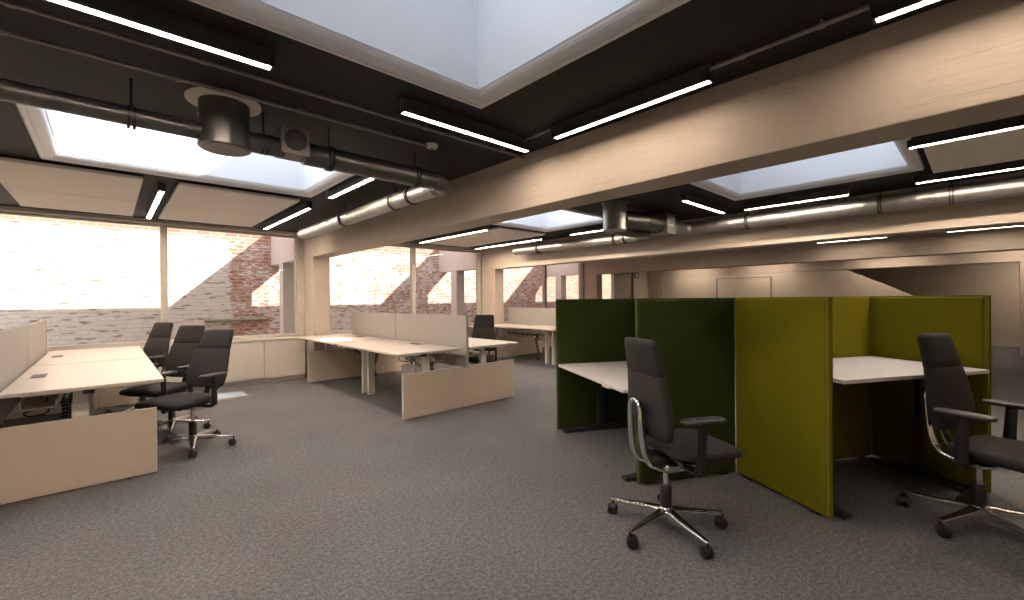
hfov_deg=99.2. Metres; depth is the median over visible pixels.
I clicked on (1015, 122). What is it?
ceiling light
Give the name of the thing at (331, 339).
desk
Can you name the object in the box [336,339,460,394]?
desk
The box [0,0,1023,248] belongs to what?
ceiling
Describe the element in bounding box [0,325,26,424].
screen
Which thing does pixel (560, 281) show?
column
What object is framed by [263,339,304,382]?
base cabinet
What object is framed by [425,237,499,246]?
acoustic panel
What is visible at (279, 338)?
window sill
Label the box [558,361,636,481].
desk
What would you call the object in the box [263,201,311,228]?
ceiling light
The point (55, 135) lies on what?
window
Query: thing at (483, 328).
office chair
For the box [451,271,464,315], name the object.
column
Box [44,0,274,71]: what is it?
ceiling light
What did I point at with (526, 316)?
screen
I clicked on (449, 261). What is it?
beam
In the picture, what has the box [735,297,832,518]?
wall
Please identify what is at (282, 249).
beam
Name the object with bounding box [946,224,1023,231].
ceiling light
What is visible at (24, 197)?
acoustic panel
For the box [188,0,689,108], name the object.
window
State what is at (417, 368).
desk
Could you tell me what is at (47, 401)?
cable tray
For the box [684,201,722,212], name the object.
diffuser
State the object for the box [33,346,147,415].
desk
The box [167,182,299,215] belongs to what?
acoustic panel
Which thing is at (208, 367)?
office chair
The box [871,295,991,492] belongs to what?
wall
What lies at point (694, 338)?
wall
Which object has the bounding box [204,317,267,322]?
ledge
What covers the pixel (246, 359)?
base cabinet
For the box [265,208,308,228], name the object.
diffuser
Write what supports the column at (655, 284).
on the floor
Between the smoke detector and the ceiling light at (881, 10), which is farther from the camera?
the smoke detector
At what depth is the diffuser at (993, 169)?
4.02 m
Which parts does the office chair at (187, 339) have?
seat, leg, leg, backrest, leg, armrest, leg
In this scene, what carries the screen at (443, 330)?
attached to the desk at (482, 345)
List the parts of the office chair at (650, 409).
leg, leg, backrest, leg, armrest, seat, leg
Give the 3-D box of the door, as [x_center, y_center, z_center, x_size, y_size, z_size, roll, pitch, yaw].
[6.981,0.269,13.188,0.069,1.900,1.580,-1,0,-43]
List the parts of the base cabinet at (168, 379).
door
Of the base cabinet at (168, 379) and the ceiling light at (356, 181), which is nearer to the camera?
the ceiling light at (356, 181)
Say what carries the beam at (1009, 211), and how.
attached to the ceiling
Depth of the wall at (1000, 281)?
11.30 m
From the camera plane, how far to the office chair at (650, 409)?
2.36 m
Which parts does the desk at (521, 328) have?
leg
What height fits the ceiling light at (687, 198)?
0.082 m
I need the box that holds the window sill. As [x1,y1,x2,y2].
[47,337,298,353]
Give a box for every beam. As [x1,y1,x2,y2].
[271,237,293,265]
[304,0,1023,258]
[439,250,475,272]
[482,172,1023,269]
[547,263,577,276]
[584,226,1023,274]
[649,250,1023,277]
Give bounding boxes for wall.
[0,214,610,345]
[555,298,637,428]
[635,296,871,483]
[663,269,913,297]
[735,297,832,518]
[849,262,1019,343]
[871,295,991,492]
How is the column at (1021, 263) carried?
on the floor
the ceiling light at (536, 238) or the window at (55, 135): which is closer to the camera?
the window at (55, 135)
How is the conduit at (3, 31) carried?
attached to the ceiling
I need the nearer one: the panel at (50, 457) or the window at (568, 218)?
the panel at (50, 457)
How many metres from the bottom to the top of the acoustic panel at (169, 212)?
0.050 m
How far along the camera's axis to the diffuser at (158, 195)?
4.82 m
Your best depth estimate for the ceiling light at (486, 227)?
7.43 m
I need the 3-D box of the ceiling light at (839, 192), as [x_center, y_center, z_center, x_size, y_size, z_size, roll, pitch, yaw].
[3.293,-1.176,5.112,0.060,0.082,1.064,-1,0,-43]
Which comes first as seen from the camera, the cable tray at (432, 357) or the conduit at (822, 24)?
the conduit at (822, 24)
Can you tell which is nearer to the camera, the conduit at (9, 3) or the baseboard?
the conduit at (9, 3)
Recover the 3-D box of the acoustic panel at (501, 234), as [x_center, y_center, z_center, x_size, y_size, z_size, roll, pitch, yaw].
[-0.206,-1.160,7.721,1.100,0.050,1.145,-1,0,-43]
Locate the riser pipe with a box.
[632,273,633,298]
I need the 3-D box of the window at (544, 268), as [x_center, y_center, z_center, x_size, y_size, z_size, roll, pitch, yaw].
[0.760,-0.306,11.696,3.579,1.784,0.150,-1,0,-43]
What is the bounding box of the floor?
[0,346,1023,599]
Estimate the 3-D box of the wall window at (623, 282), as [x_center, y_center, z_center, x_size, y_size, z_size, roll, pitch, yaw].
[-0.132,-0.019,10.874,18.400,2.620,0.280,-1,0,-43]
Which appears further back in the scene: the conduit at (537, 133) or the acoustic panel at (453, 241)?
the acoustic panel at (453, 241)
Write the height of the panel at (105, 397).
0.501 m
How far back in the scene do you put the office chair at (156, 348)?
5.30 m
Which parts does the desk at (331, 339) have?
leg, leg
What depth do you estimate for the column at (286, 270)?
8.56 m
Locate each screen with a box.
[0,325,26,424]
[25,320,46,369]
[352,312,395,339]
[396,313,468,367]
[507,308,555,336]
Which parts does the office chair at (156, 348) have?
leg, backrest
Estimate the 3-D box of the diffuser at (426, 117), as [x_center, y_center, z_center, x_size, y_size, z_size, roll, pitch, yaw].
[-0.264,-1.106,2.895,1.020,0.012,0.037,-1,0,-43]
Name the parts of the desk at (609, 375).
leg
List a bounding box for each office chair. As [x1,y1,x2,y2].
[105,322,173,413]
[119,325,210,438]
[134,329,235,458]
[469,315,496,363]
[607,337,743,558]
[898,333,1023,538]
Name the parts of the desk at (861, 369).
support arm, leg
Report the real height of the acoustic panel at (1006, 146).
0.050 m
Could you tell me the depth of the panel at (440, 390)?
5.16 m
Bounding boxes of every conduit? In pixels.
[0,0,524,158]
[0,25,427,146]
[503,129,549,148]
[710,4,868,70]
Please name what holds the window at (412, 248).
attached to the wall window at (623, 282)
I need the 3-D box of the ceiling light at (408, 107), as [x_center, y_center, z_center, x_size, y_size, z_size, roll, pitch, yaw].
[-0.264,-1.139,2.895,1.044,0.082,0.060,-1,0,-43]
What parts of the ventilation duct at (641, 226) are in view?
label plate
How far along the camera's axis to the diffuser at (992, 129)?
3.04 m
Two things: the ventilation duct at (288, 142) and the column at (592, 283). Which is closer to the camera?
the ventilation duct at (288, 142)
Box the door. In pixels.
[716,276,771,297]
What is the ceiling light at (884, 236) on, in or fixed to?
attached to the ceiling
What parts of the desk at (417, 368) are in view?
leg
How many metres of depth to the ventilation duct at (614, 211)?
5.27 m
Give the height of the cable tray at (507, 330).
0.062 m
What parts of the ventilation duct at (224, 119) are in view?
plate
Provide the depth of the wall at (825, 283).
12.10 m
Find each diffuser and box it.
[147,191,163,218]
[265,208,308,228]
[402,112,526,151]
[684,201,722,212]
[748,195,845,209]
[910,126,1023,148]
[916,167,1023,183]
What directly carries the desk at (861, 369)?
on the floor
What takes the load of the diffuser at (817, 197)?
attached to the ceiling light at (839, 192)
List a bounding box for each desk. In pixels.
[0,358,163,419]
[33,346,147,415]
[295,333,389,392]
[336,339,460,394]
[375,353,420,375]
[430,337,518,370]
[494,324,555,363]
[535,327,555,364]
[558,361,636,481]
[833,356,988,519]
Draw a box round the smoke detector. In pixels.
[426,142,437,149]
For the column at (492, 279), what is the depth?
10.02 m
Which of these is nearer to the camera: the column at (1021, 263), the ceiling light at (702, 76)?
the ceiling light at (702, 76)
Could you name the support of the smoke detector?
attached to the ceiling
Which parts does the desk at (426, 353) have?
leg, support arm, leg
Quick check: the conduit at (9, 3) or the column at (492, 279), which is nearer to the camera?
the conduit at (9, 3)
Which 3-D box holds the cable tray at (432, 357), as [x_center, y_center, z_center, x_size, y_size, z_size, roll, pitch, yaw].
[-1.280,0.699,5.614,0.184,0.062,1.200,-1,0,-43]
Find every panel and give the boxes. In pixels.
[0,157,142,200]
[0,407,156,504]
[4,386,136,419]
[5,187,136,215]
[158,203,270,226]
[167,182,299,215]
[307,348,401,382]
[402,359,513,419]
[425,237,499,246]
[456,227,544,241]
[490,334,541,358]
[923,128,1023,172]
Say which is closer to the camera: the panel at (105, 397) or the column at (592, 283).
the panel at (105, 397)
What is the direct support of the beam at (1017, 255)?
attached to the ceiling
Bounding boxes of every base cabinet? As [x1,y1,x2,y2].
[166,347,204,390]
[220,341,263,387]
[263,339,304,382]
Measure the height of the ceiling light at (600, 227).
0.082 m
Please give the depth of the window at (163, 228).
6.31 m
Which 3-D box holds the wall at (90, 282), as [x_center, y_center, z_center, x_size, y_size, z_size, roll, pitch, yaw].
[-2.946,-0.481,11.254,25.000,5.600,0.400,-1,0,-43]
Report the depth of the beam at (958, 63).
2.24 m
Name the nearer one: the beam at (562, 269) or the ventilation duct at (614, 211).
the ventilation duct at (614, 211)
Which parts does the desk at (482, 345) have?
leg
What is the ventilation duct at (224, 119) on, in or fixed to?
hanging from the ceiling
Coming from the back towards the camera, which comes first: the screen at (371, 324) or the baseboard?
the baseboard
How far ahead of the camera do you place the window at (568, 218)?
7.04 m
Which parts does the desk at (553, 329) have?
leg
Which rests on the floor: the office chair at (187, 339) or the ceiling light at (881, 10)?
the office chair at (187, 339)
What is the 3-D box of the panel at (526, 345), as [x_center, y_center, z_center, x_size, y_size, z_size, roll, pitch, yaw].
[0.113,1.039,10.056,1.672,0.501,0.030,-1,0,-43]
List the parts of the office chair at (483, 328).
seat, backrest, armrest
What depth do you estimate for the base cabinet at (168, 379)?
6.22 m
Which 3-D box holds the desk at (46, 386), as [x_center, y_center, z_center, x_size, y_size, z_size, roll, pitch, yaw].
[-3.458,0.956,3.591,0.810,0.737,1.700,-1,0,-43]
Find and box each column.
[279,263,294,333]
[304,257,329,376]
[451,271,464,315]
[482,269,503,353]
[555,276,565,298]
[584,274,601,298]
[649,278,662,297]
[1019,261,1023,355]
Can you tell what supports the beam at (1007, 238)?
attached to the ceiling
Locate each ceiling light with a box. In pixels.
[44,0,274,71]
[145,183,165,218]
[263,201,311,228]
[327,175,374,198]
[398,96,530,152]
[418,225,488,242]
[474,235,542,248]
[551,63,714,139]
[569,225,602,234]
[680,193,725,213]
[743,187,849,210]
[816,236,887,242]
[871,0,942,24]
[907,114,1023,149]
[914,159,1023,183]
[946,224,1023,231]
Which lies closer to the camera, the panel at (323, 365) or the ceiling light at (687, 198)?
the ceiling light at (687, 198)
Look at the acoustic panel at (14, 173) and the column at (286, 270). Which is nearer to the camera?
the acoustic panel at (14, 173)
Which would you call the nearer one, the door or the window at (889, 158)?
the window at (889, 158)
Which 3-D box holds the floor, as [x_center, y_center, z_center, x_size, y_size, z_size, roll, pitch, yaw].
[3.534,1.334,6.939,18.800,0.150,10.980,-1,0,-43]
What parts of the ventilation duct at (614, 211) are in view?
plate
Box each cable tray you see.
[18,394,63,411]
[408,354,444,361]
[506,329,550,333]
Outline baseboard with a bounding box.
[991,342,1019,346]
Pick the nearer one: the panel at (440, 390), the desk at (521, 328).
the panel at (440, 390)
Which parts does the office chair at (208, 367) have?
armrest, seat, leg, leg, leg, armrest, leg, backrest, leg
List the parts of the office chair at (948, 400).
leg, backrest, leg, leg, armrest, seat, leg, leg, armrest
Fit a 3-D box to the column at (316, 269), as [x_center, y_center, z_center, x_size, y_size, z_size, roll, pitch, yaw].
[-3.354,0.304,7.492,0.270,2.045,0.510,-1,0,-43]
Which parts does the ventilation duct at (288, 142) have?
plate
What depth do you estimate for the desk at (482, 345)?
5.58 m
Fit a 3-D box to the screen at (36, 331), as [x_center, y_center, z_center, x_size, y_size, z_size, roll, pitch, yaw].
[-4.971,0.537,4.554,0.052,0.615,1.695,-1,0,-43]
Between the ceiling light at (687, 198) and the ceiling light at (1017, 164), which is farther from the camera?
the ceiling light at (687, 198)
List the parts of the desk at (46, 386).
leg, support arm, leg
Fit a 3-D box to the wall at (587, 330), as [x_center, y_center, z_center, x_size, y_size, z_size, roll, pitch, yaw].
[0.876,0.638,4.434,0.903,1.299,0.045,-1,0,-15]
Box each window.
[0,205,648,363]
[0,211,304,351]
[15,103,353,197]
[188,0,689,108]
[330,242,482,333]
[492,208,602,231]
[504,262,583,323]
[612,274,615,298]
[689,138,924,200]
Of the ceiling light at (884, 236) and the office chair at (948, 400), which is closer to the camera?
the office chair at (948, 400)
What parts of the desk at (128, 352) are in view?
leg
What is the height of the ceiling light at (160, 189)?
0.082 m
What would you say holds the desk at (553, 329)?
on the floor
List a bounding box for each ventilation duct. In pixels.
[0,78,451,239]
[184,87,261,156]
[512,176,1023,254]
[601,200,627,232]
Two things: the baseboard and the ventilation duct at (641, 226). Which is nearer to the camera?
the ventilation duct at (641, 226)

